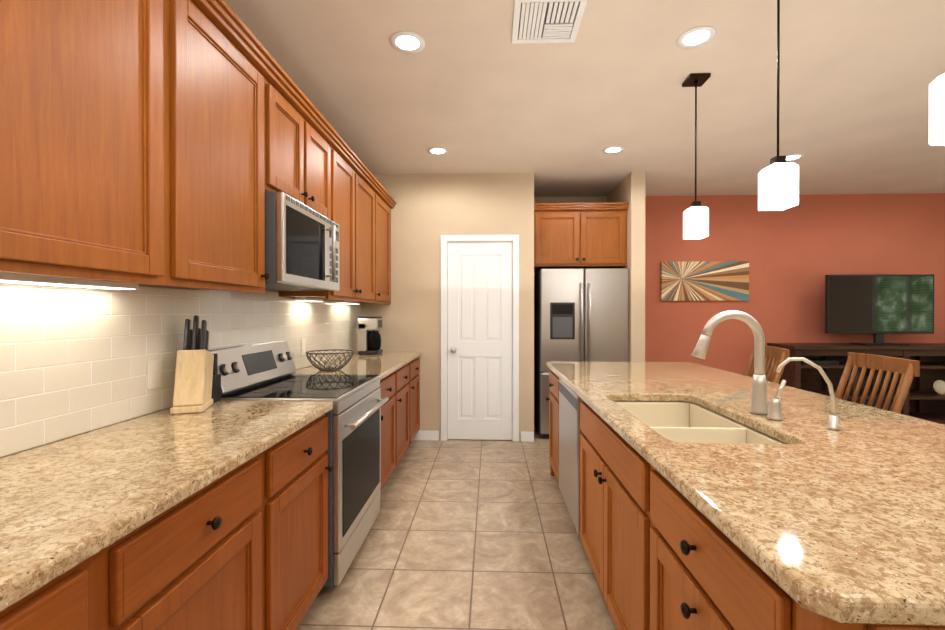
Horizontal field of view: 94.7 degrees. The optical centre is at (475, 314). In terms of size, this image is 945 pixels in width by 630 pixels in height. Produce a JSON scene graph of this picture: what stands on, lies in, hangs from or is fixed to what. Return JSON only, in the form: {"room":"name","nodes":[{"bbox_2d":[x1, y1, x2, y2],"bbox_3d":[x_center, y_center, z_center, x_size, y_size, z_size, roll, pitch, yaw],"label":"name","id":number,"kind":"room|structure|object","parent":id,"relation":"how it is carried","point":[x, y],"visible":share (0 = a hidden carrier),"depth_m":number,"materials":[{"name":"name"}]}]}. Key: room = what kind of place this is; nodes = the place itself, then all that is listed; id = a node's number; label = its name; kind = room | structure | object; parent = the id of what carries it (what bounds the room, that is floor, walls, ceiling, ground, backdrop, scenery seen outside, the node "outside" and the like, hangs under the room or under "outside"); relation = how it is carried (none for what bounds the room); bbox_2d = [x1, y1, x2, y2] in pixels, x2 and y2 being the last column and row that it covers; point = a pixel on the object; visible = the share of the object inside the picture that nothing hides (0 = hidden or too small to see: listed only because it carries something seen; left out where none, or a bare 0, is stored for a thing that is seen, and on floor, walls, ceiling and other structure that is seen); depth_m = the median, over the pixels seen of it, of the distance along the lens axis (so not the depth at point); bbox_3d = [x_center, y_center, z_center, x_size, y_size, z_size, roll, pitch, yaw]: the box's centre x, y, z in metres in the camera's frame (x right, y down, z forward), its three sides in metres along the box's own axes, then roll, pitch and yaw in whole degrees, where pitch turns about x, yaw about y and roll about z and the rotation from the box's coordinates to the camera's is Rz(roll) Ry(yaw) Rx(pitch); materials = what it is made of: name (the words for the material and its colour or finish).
{"room":"kitchen","nodes":[
{"label":"kitchen","id":0,"kind":"room"},
{"bbox_2d":[0,286,356,457],"bbox_3d":[-1.340,-0.067,1.937,0.100,2.740,7.200,0,0,2],"label":"wall","id":1,"kind":"structure","parent":0,"point":[142,415],"depth_m":1.61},
{"bbox_2d":[0,0,179,283],"bbox_3d":[-1.153,-0.604,0.781,0.347,0.989,1.183,0,0,2],"label":"upper cabinet","id":2,"kind":"object","parent":1,"relation":"attached to","point":[162,143],"depth_m":1.11,"materials":[{"name":"brown wood"}]},
{"bbox_2d":[84,0,271,291],"bbox_3d":[-1.122,-0.608,1.678,0.347,0.989,0.612,0,0,2],"label":"upper cabinet","id":3,"kind":"object","parent":1,"relation":"attached to","point":[224,86],"depth_m":1.64,"materials":[{"name":"brown wood"}]},
{"bbox_2d":[0,282,359,456],"bbox_3d":[-1.298,0.126,1.471,0.009,0.526,6.064,0,0,2],"label":"backsplash","id":4,"kind":"structure","parent":1,"relation":"attached to","point":[73,361],"depth_m":1.54,"materials":[{"name":"tile"}]},
{"bbox_2d":[147,359,160,389],"bbox_3d":[-1.280,0.237,1.736,0.006,0.115,0.070,0,0,2],"label":"electrical outlet","id":5,"kind":"object","parent":4,"relation":"attached to","point":[153,374],"depth_m":1.73,"materials":[{"name":"beige plastic"}]},
{"bbox_2d":[301,339,305,355],"bbox_3d":[-1.234,0.230,3.115,0.006,0.115,0.070,0,0,2],"label":"electrical outlet","id":6,"kind":"object","parent":4,"relation":"attached to","point":[303,346],"depth_m":3.11,"materials":[{"name":"beige plastic"}]},
{"bbox_2d":[272,72,335,222],"bbox_3d":[-1.099,-0.849,2.370,0.347,0.514,0.776,0,0,2],"label":"upper cabinet","id":7,"kind":"object","parent":1,"relation":"attached to","point":[303,150],"depth_m":2.31,"materials":[{"name":"brown wood"}]},
{"bbox_2d":[265,191,339,290],"bbox_3d":[-1.037,-0.358,2.370,0.446,0.418,0.762,0,0,2],"label":"microwave","id":8,"kind":"object","parent":7,"relation":"attached to","point":[301,246],"visible":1,"depth_m":2.16,"materials":[{"name":"grey metal"}]},
{"bbox_2d":[278,144,359,299],"bbox_3d":[-1.076,-0.615,3.041,0.347,0.989,0.565,0,0,2],"label":"upper cabinet","id":9,"kind":"object","parent":1,"relation":"attached to","point":[347,170],"depth_m":3.08,"materials":[{"name":"brown wood"}]},
{"bbox_2d":[332,168,379,303],"bbox_3d":[-1.060,-0.617,3.530,0.347,0.989,0.706,0,0,2],"label":"upper cabinet","id":10,"kind":"object","parent":1,"relation":"attached to","point":[369,194],"depth_m":3.67,"materials":[{"name":"brown wood"}]},
{"bbox_2d":[380,192,394,303],"bbox_3d":[-1.040,-0.620,4.115,0.347,0.989,0.755,0,0,2],"label":"upper cabinet","id":11,"kind":"object","parent":1,"relation":"attached to","point":[386,205],"depth_m":4.23,"materials":[{"name":"brown wood"}]},
{"bbox_2d":[360,173,533,440],"bbox_3d":[-0.302,-0.079,4.523,1.800,2.740,0.100,0,0,2],"label":"wall","id":12,"kind":"structure","parent":0,"point":[428,211],"depth_m":4.45,"materials":[{"name":"beige paint"}]},
{"bbox_2d":[413,431,438,440],"bbox_3d":[-0.790,1.241,4.488,0.821,0.100,0.012,0,0,2],"label":"baseboard","id":13,"kind":"structure","parent":12,"relation":"attached to","point":[434,436],"depth_m":4.47,"materials":[{"name":"white"}]},
{"bbox_2d":[441,235,518,441],"bbox_3d":[0.042,0.236,4.480,0.801,2.110,0.161,0,0,2],"label":"pantry door","id":14,"kind":"structure","parent":12,"relation":"in","point":[479,337],"depth_m":4.48,"materials":[{"name":"white wood"}]},
{"bbox_2d":[225,0,944,196],"bbox_3d":[2.708,-1.486,1.793,8.200,0.100,7.200,0,0,2],"label":"ceiling","id":15,"kind":"structure","parent":0,"point":[470,87],"depth_m":2.78,"materials":[{"name":"white paint"}]},
{"bbox_2d":[390,31,424,53],"bbox_3d":[-0.359,-1.435,2.297,0.184,0.006,0.184,0,0,2],"label":"recessed light","id":16,"kind":"object","parent":15,"relation":"in","point":[406,42],"visible":1,"depth_m":2.29,"materials":[{"name":"white"}]},
{"bbox_2d":[427,147,447,154],"bbox_3d":[-0.335,-1.443,3.837,0.184,0.006,0.184,0,0,2],"label":"recessed light","id":17,"kind":"object","parent":15,"relation":"in","point":[437,151],"visible":1,"depth_m":3.84,"materials":[{"name":"white"}]},
{"bbox_2d":[511,0,586,43],"bbox_3d":[0.347,-1.433,2.123,0.330,0.009,0.330,0,0,2],"label":"ceiling vent","id":18,"kind":"object","parent":15,"relation":"in","point":[546,21],"visible":1,"depth_m":2.11,"materials":[{"name":"white metal"}]},
{"bbox_2d":[602,146,623,153],"bbox_3d":[1.205,-1.442,3.810,0.184,0.006,0.184,0,0,2],"label":"recessed light","id":19,"kind":"object","parent":15,"relation":"in","point":[613,149],"visible":1,"depth_m":3.81,"materials":[{"name":"white"}]},
{"bbox_2d":[677,26,715,48],"bbox_3d":[1.143,-1.435,2.256,0.184,0.006,0.184,0,0,2],"label":"recessed light","id":20,"kind":"object","parent":15,"relation":"in","point":[696,37],"visible":1,"depth_m":2.25,"materials":[{"name":"white"}]},
{"bbox_2d":[682,73,710,238],"bbox_3d":[1.341,-0.955,2.652,0.120,0.970,0.120,0,0,2],"label":"pendant light","id":21,"kind":"object","parent":15,"relation":"hanging from","point":[696,220],"visible":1,"depth_m":2.61,"materials":[{"name":"white glass"}]},
{"bbox_2d":[758,0,798,210],"bbox_3d":[1.315,-0.951,1.893,0.120,0.970,0.120,0,0,2],"label":"pendant light","id":22,"kind":"object","parent":15,"relation":"hanging from","point":[778,183],"visible":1,"depth_m":1.85,"materials":[{"name":"white glass"}]},
{"bbox_2d":[786,154,803,161],"bbox_3d":[2.902,-1.443,3.998,0.184,0.006,0.184,0,0,2],"label":"recessed light","id":23,"kind":"object","parent":15,"relation":"in","point":[792,157],"visible":0.81,"depth_m":3.99,"materials":[{"name":"white"}]},
{"bbox_2d":[929,73,944,144],"bbox_3d":[1.290,-0.947,1.133,0.120,0.970,0.120,0,0,2],"label":"pendant light","id":24,"kind":"object","parent":15,"relation":"hanging from","point":[937,111],"visible":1,"depth_m":1.17,"materials":[{"name":"white glass"}]},
{"bbox_2d":[297,424,944,629],"bbox_3d":[2.708,1.354,1.807,8.200,0.100,7.200,0,0,2],"label":"floor","id":25,"kind":"structure","parent":0,"point":[466,534],"depth_m":2.37,"materials":[{"name":"tile"}]},
{"bbox_2d":[0,547,119,629],"bbox_3d":[-1.020,0.874,0.540,0.628,0.874,0.580,0,0,2],"label":"base cabinet","id":26,"kind":"object","parent":25,"relation":"on","point":[89,599],"depth_m":0.77,"materials":[{"name":"brown wood"}]},
{"bbox_2d":[120,451,271,629],"bbox_3d":[-1.000,0.871,1.125,0.628,0.874,0.592,0,0,2],"label":"base cabinet","id":27,"kind":"object","parent":25,"relation":"on","point":[214,516],"depth_m":1.13,"materials":[{"name":"brown wood"}]},
{"bbox_2d":[0,400,332,618],"bbox_3d":[-1.023,0.416,0.207,0.644,0.040,3.553,0,0,2],"label":"countertop","id":28,"kind":"structure","parent":27,"relation":"on","point":[65,503],"depth_m":1.06,"materials":[{"name":"beige stone"}]},
{"bbox_2d":[170,315,220,413],"bbox_3d":[-1.178,0.196,1.840,0.119,0.389,0.274,0,0,-15],"label":"knife block","id":29,"kind":"object","parent":28,"relation":"on","point":[197,386],"visible":1,"depth_m":1.77,"materials":[{"name":"brown wood"}]},
{"bbox_2d":[208,340,388,586],"bbox_3d":[-0.901,0.730,2.371,0.708,1.141,0.764,0,0,2],"label":"range","id":30,"kind":"object","parent":25,"relation":"on","point":[259,372],"visible":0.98,"depth_m":2.21,"materials":[{"name":"silver metal"}]},
{"bbox_2d":[272,415,332,629],"bbox_3d":[-0.981,0.868,1.703,0.628,0.874,0.564,0,0,2],"label":"base cabinet","id":31,"kind":"object","parent":25,"relation":"on","point":[300,468],"depth_m":1.67,"materials":[{"name":"brown wood"}]},
{"bbox_2d":[380,371,399,490],"bbox_3d":[-0.935,0.861,3.060,0.628,0.874,0.596,0,0,2],"label":"base cabinet","id":32,"kind":"object","parent":25,"relation":"on","point":[390,387],"depth_m":3.19,"materials":[{"name":"brown wood"}]},
{"bbox_2d":[292,351,419,378],"bbox_3d":[-0.908,0.399,3.626,0.644,0.040,1.733,0,0,2],"label":"countertop","id":33,"kind":"structure","parent":32,"relation":"on","point":[386,363],"depth_m":3.35,"materials":[{"name":"beige stone"}]},
{"bbox_2d":[306,349,353,370],"bbox_3d":[-1.013,0.316,3.028,0.319,0.128,0.319,0,0,2],"label":"wire basket","id":34,"kind":"object","parent":33,"relation":"on","point":[329,368],"visible":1,"depth_m":2.99,"materials":[{"name":"grey metal"}]},
{"bbox_2d":[358,316,382,354],"bbox_3d":[-1.013,0.195,4.222,0.200,0.360,0.238,0,0,2],"label":"coffee maker","id":35,"kind":"object","parent":33,"relation":"on","point":[369,341],"visible":1,"depth_m":4.11,"materials":[{"name":"black plastic"}]},
{"bbox_2d":[400,363,411,459],"bbox_3d":[-0.914,0.858,3.682,0.628,0.874,0.648,0,0,2],"label":"base cabinet","id":36,"kind":"object","parent":25,"relation":"on","point":[405,372],"depth_m":3.76,"materials":[{"name":"brown wood"}]},
{"bbox_2d":[412,359,419,439],"bbox_3d":[-0.896,0.856,4.211,0.628,0.874,0.567,0,0,2],"label":"base cabinet","id":37,"kind":"object","parent":25,"relation":"on","point":[415,362],"depth_m":4.27,"materials":[{"name":"brown wood"}]},
{"bbox_2d":[534,268,628,438],"bbox_3d":[1.130,0.404,4.793,0.905,1.770,0.768,0,0,2],"label":"fridge","id":38,"kind":"object","parent":25,"relation":"on","point":[581,315],"visible":0.58,"depth_m":4.48,"materials":[{"name":"grey metal"}]},
{"bbox_2d":[546,365,853,629],"bbox_3d":[0.999,0.866,2.082,0.983,0.874,2.932,0,0,2],"label":"kitchen island","id":39,"kind":"object","parent":25,"relation":"on","point":[657,561],"depth_m":1.25,"materials":[{"name":"brown"}]},
{"bbox_2d":[559,378,582,536],"bbox_3d":[0.851,0.813,2.637,0.597,0.769,0.640,0,0,2],"label":"dishwasher","id":40,"kind":"object","parent":39,"relation":"in","point":[570,431],"visible":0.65,"depth_m":2.53,"materials":[{"name":"grey metal"}]},
{"bbox_2d":[546,361,944,629],"bbox_3d":[1.111,0.407,2.071,1.170,0.040,2.970,0,0,2],"label":"island countertop","id":41,"kind":"structure","parent":39,"relation":"on","point":[849,521],"depth_m":1.01,"materials":[{"name":"beige stone"}]},
{"bbox_2d":[614,401,785,443],"bbox_3d":[0.830,0.538,1.741,0.476,0.212,0.866,0,0,2],"label":"sink","id":42,"kind":"object","parent":41,"relation":"in","point":[683,422],"visible":0.19,"depth_m":1.92,"materials":[{"name":"beige glazed ceramic porcelain"}]},
{"bbox_2d":[691,310,785,419],"bbox_3d":[1.009,0.184,1.684,0.300,0.406,0.156,0,0,2],"label":"faucet","id":43,"kind":"object","parent":41,"relation":"on","point":[771,409],"visible":1,"depth_m":1.71,"materials":[{"name":"silver metal"}]},
{"bbox_2d":[775,357,841,429],"bbox_3d":[1.156,0.268,1.509,0.186,0.241,0.075,0,0,2],"label":"filter faucet","id":44,"kind":"object","parent":41,"relation":"on","point":[833,424],"visible":1,"depth_m":1.49,"materials":[{"name":"silver metal"}]},
{"bbox_2d":[744,344,789,383],"bbox_3d":[1.937,0.766,3.262,0.552,1.062,0.502,0,0,10],"label":"chair","id":45,"kind":"object","parent":25,"relation":"on","point":[778,355],"visible":0.25,"depth_m":3.16,"materials":[{"name":"brown wood"}]},
{"bbox_2d":[767,343,944,423],"bbox_3d":[4.726,0.813,4.978,2.440,0.950,0.480,0,0,2],"label":"console","id":46,"kind":"object","parent":25,"relation":"on","point":[923,400],"visible":0.44,"depth_m":4.98,"materials":[{"name":"brown wood"}]},
{"bbox_2d":[801,358,838,364],"bbox_3d":[3.856,0.532,4.976,0.400,0.048,0.240,0,0,2],"label":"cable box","id":47,"kind":"object","parent":46,"relation":"in","point":[819,361],"visible":0.6,"depth_m":4.86,"materials":[{"name":"black plastic"}]},
{"bbox_2d":[842,399,890,410],"bbox_3d":[4.456,1.047,4.978,0.300,0.218,0.300,0,0,2],"label":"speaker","id":48,"kind":"object","parent":46,"relation":"in","point":[875,402],"visible":0.06,"depth_m":4.83},
{"bbox_2d":[825,274,933,344],"bbox_3d":[4.616,-0.063,4.977,1.180,0.798,0.220,0,0,2],"label":"tv","id":49,"kind":"object","parent":46,"relation":"on","point":[878,307],"visible":1,"depth_m":4.96,"materials":[{"name":"black plastic"}]},
{"bbox_2d":[933,380,944,394],"bbox_3d":[5.244,0.817,4.910,0.154,0.160,0.080,0,0,2],"label":"decorative plate","id":50,"kind":"object","parent":46,"relation":"in","point":[939,387],"visible":1,"depth_m":4.90,"materials":[{"name":"white ceramic"}]},
{"bbox_2d":[835,352,919,413],"bbox_3d":[2.103,0.769,2.558,0.552,1.062,0.502,0,0,8],"label":"chair","id":51,"kind":"object","parent":25,"relation":"on","point":[908,370],"visible":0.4,"depth_m":2.51,"materials":[{"name":"brown wood"}]},
{"bbox_2d":[607,172,644,361],"bbox_3d":[1.661,-0.081,4.872,0.140,2.740,0.930,0,0,2],"label":"wall","id":52,"kind":"structure","parent":0,"point":[630,188],"depth_m":4.41,"materials":[{"name":"beige paint"}]},
{"bbox_2d":[534,193,944,378],"bbox_3d":[3.727,-0.083,5.317,6.200,2.740,0.100,0,0,2],"label":"wall","id":53,"kind":"structure","parent":0,"point":[794,255],"depth_m":5.27,"materials":[{"name":"red paint"}]},
{"bbox_2d":[534,202,628,272],"bbox_3d":[1.102,-0.836,4.921,0.974,0.650,0.857,0,0,2],"label":"upper cabinet","id":54,"kind":"object","parent":53,"relation":"attached to","point":[578,235],"visible":0.96,"depth_m":4.54,"materials":[{"name":"brown wood"}]},
{"bbox_2d":[661,261,748,300],"bbox_3d":[2.775,-0.411,5.279,1.040,0.475,0.032,0,0,2],"label":"picture","id":55,"kind":"object","parent":53,"relation":"attached to","point":[705,281],"visible":0.98,"depth_m":5.26}
]}

